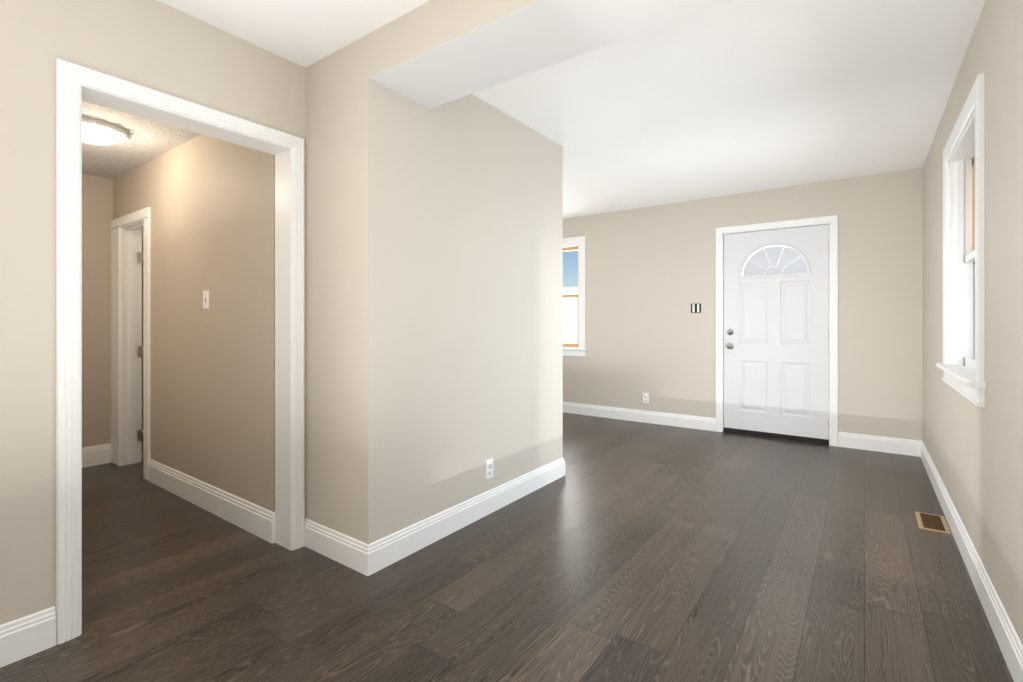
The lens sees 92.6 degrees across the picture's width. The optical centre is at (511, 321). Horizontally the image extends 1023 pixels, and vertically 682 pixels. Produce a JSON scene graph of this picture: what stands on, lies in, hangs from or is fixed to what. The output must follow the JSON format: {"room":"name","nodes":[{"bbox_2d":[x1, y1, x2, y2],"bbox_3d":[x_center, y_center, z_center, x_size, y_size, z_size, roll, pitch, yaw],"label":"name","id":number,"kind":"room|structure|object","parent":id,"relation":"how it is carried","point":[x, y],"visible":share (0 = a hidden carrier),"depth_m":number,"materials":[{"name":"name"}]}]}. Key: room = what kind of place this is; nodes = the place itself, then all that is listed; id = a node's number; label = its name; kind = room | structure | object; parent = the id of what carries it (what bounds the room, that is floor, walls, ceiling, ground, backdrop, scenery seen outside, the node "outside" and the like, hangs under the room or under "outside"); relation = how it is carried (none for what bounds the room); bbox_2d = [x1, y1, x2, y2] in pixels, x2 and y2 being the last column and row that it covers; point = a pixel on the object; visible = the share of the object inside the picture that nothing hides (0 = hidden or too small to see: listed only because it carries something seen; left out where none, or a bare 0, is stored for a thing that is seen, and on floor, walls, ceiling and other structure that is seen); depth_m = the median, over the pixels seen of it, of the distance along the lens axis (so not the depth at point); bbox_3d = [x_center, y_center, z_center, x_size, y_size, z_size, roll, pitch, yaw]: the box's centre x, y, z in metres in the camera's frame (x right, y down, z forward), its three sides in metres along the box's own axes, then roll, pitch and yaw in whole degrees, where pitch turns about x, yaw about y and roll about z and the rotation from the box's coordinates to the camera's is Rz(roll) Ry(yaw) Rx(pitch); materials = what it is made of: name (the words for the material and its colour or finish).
{"room":"empty living room","nodes":[
{"label":"empty living room","id":0,"kind":"room"},
{"bbox_2d":[82,174,112,447],"bbox_3d":[-3.581,-0.082,3.615,0.120,2.440,0.989,0,0,36],"label":"wall","id":1,"kind":"structure","parent":0,"point":[97,204],"depth_m":3.89,"materials":[{"name":"beige paint"}]},
{"bbox_2d":[82,443,110,467],"bbox_3d":[-3.483,1.060,3.636,0.015,0.155,0.839,0,0,36],"label":"baseboard","id":2,"kind":"structure","parent":1,"relation":"attached to","point":[98,454],"depth_m":3.88,"materials":[{"name":"white paint"}]},
{"bbox_2d":[82,101,200,178],"bbox_3d":[-2.520,-1.232,2.893,2.547,0.141,0.921,0,0,36],"label":"ceiling","id":3,"kind":"structure","parent":0,"point":[148,140],"depth_m":3.20,"materials":[{"name":"white paint"}]},
{"bbox_2d":[82,117,129,145],"bbox_3d":[-2.489,-1.113,2.908,0.342,0.099,0.337,0,0,36],"label":"hall light","id":4,"kind":"object","parent":3,"relation":"attached to","point":[98,132],"visible":0.81,"depth_m":2.86,"materials":[{"name":"white glass"}]},
{"bbox_2d":[0,0,289,624],"bbox_3d":[-2.259,-0.082,0.960,0.144,2.440,3.911,0,0,36],"label":"wall","id":5,"kind":"structure","parent":0,"point":[160,46],"depth_m":1.70,"materials":[{"name":"beige paint"}]},
{"bbox_2d":[0,606,55,667],"bbox_3d":[-2.473,1.071,0.526,0.015,0.134,2.956,0,0,36],"label":"baseboard","id":6,"kind":"structure","parent":5,"relation":"attached to","point":[26,636],"depth_m":1.66,"materials":[{"name":"white paint"}]},
{"bbox_2d":[56,58,304,644],"bbox_3d":[-1.397,0.103,2.154,0.182,2.070,0.941,0,0,36],"label":"trim","id":7,"kind":"structure","parent":5,"relation":"attached to","point":[71,78],"depth_m":1.76,"materials":[{"name":"white paint"}]},
{"bbox_2d":[81,85,290,633],"bbox_3d":[-1.397,0.128,2.154,0.152,2.020,0.841,0,0,36],"label":"door frame","id":8,"kind":"structure","parent":5,"relation":"attached to","point":[282,321],"depth_m":2.46,"materials":[{"name":"white paint"}]},
{"bbox_2d":[113,34,562,543],"bbox_3d":[-1.626,-0.082,3.945,3.624,2.440,1.834,0,0,36],"label":"wall","id":9,"kind":"structure","parent":0,"point":[433,309],"depth_m":2.66,"materials":[{"name":"beige paint"}]},
{"bbox_2d":[111,207,150,479],"bbox_3d":[-2.924,0.156,3.739,0.799,1.964,0.019,0,0,36],"label":"door frame","id":10,"kind":"structure","parent":9,"relation":"attached to","point":[144,215],"depth_m":3.85,"materials":[{"name":"white paint"}]},
{"bbox_2d":[121,220,142,465],"bbox_3d":[-2.833,0.185,3.766,0.572,1.905,0.137,0,0,36],"label":"hall door","id":11,"kind":"structure","parent":9,"relation":"in","point":[131,342],"depth_m":3.91,"materials":[{"name":"white paint"}]},
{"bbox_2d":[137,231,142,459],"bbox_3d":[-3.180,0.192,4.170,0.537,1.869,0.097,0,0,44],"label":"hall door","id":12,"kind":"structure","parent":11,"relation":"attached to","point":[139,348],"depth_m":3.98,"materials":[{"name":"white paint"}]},
{"bbox_2d":[203,290,208,308],"bbox_3d":[-1.868,-0.136,2.978,0.070,0.115,0.017,0,0,36],"label":"light switch","id":13,"kind":"object","parent":9,"relation":"attached to","point":[205,299],"visible":1,"depth_m":2.97,"materials":[{"name":"white plastic"}]},
{"bbox_2d":[148,459,274,543],"bbox_3d":[-1.910,1.060,3.009,1.692,0.155,0.015,0,0,36],"label":"baseboard","id":14,"kind":"structure","parent":9,"relation":"attached to","point":[253,518],"depth_m":2.87,"materials":[{"name":"white paint"}]},
{"bbox_2d":[304,518,361,571],"bbox_3d":[-0.856,1.071,2.350,0.501,0.134,0.015,0,0,36],"label":"baseboard","id":15,"kind":"structure","parent":9,"relation":"attached to","point":[339,547],"depth_m":2.34,"materials":[{"name":"white paint"}]},
{"bbox_2d":[360,457,564,575],"bbox_3d":[-0.139,1.071,2.898,0.015,0.134,1.744,0,0,36],"label":"baseboard","id":16,"kind":"structure","parent":9,"relation":"attached to","point":[375,556],"depth_m":2.62,"materials":[{"name":"white paint"}]},
{"bbox_2d":[486,458,492,479],"bbox_3d":[-0.129,0.876,2.915,0.009,0.115,0.070,0,0,36],"label":"outlet","id":17,"kind":"object","parent":9,"relation":"attached to","point":[489,468],"visible":1,"depth_m":2.91,"materials":[{"name":"white plastic"}]},
{"bbox_2d":[368,0,731,108],"bbox_3d":[0.364,-1.201,1.715,2.216,0.204,0.384,0,0,36],"label":"header","id":18,"kind":"object","parent":9,"relation":"attached to","point":[430,54],"visible":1,"depth_m":1.95,"materials":[{"name":"beige paint"}]},
{"bbox_2d":[0,413,1013,681],"bbox_3d":[-1.298,1.198,2.714,6.518,0.120,8.320,0,0,36],"label":"floor","id":19,"kind":"structure","parent":0,"point":[626,551],"depth_m":2.10,"materials":[{"name":"wood"}]},
{"bbox_2d":[915,512,951,534],"bbox_3d":[2.388,1.135,2.775,0.133,0.007,0.295,0,0,36],"label":"floor vent","id":20,"kind":"object","parent":19,"relation":"in","point":[931,522],"visible":1,"depth_m":2.76,"materials":[{"name":"gold metal"}]},
{"bbox_2d":[157,0,985,218],"bbox_3d":[-1.298,-1.362,2.714,6.518,0.120,8.320,0,0,36],"label":"ceiling","id":21,"kind":"structure","parent":0,"point":[733,97],"depth_m":2.74,"materials":[{"name":"white paint"}]},
{"bbox_2d":[563,168,922,440],"bbox_3d":[0.984,-0.082,6.061,6.298,2.440,0.220,0,0,36],"label":"wall","id":22,"kind":"structure","parent":0,"point":[649,275],"depth_m":5.12,"materials":[{"name":"beige paint"}]},
{"bbox_2d":[563,236,586,356],"bbox_3d":[0.597,-0.316,6.310,0.936,1.476,0.270,0,0,36],"label":"window","id":23,"kind":"structure","parent":22,"relation":"in","point":[578,348],"depth_m":6.01,"materials":[{"name":"white paint"}]},
{"bbox_2d":[563,402,714,430],"bbox_3d":[0.487,1.071,6.275,4.043,0.134,0.015,0,0,36],"label":"baseboard","id":24,"kind":"structure","parent":22,"relation":"attached to","point":[678,420],"depth_m":5.54,"materials":[{"name":"white paint"}]},
{"bbox_2d":[643,393,648,402],"bbox_3d":[1.518,0.860,5.534,0.070,0.115,0.009,0,0,36],"label":"outlet","id":25,"kind":"object","parent":22,"relation":"attached to","point":[645,397],"visible":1,"depth_m":5.53,"materials":[{"name":"white plastic"}]},
{"bbox_2d":[691,304,700,312],"bbox_3d":[1.964,-0.147,5.208,0.104,0.098,0.017,0,0,36],"label":"light switch","id":26,"kind":"object","parent":22,"relation":"attached to","point":[695,308],"visible":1,"depth_m":5.21,"materials":[{"name":"grey plastic"}]},
{"bbox_2d":[715,215,837,446],"bbox_3d":[2.628,0.098,4.879,0.985,2.080,0.232,0,0,36],"label":"door frame","id":27,"kind":"structure","parent":22,"relation":"in","point":[723,234],"depth_m":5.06,"materials":[{"name":"white paint"}]},
{"bbox_2d":[724,224,828,444],"bbox_3d":[2.576,0.116,4.786,0.939,2.045,0.115,0,0,36],"label":"front door","id":28,"kind":"structure","parent":27,"relation":"attached to","point":[776,355],"depth_m":4.78,"materials":[{"name":"white paint"}]},
{"bbox_2d":[743,246,806,275],"bbox_3d":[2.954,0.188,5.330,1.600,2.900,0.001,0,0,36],"label":"glass lite","id":29,"kind":"object","parent":28,"relation":"attached to","point":[775,255],"depth_m":5.37,"materials":[{"name":"glass"}]},
{"bbox_2d":[838,432,915,455],"bbox_3d":[3.216,1.071,4.304,0.564,0.134,0.015,0,0,36],"label":"baseboard","id":30,"kind":"structure","parent":22,"relation":"attached to","point":[847,440],"depth_m":4.29,"materials":[{"name":"white paint"}]},
{"bbox_2d":[923,0,1022,644],"bbox_3d":[1.255,-0.082,0.870,0.220,2.440,8.320,0,0,36],"label":"wall","id":31,"kind":"structure","parent":0,"point":[975,452],"depth_m":1.87,"materials":[{"name":"beige paint"}]},
{"bbox_2d":[936,73,985,406],"bbox_3d":[2.326,-0.336,2.397,0.270,1.366,1.156,0,0,36],"label":"window","id":32,"kind":"structure","parent":31,"relation":"in","point":[961,366],"depth_m":2.73,"materials":[{"name":"white paint"}]},
{"bbox_2d":[916,440,1022,681],"bbox_3d":[1.159,1.071,0.939,0.015,0.134,7.880,0,0,36],"label":"baseboard","id":33,"kind":"structure","parent":31,"relation":"attached to","point":[1011,647],"depth_m":1.99,"materials":[{"name":"white paint"}]},
{"label":"outside","id":34,"kind":"structure","parent":0,"visible":0},
{"bbox_3d":[2.927,1.688,4.054,60.000,0.100,70.000,0,0,36],"label":"ground","id":35,"kind":"structure","parent":34,"visible":0},
{"bbox_2d":[563,287,577,342],"bbox_3d":[6.819,0.238,17.130,15.000,2.800,7.000,0,0,36],"label":"house","id":36,"kind":"structure","parent":35,"relation":"on","point":[568,311],"depth_m":16.32,"materials":[{"name":"white"}]}
]}

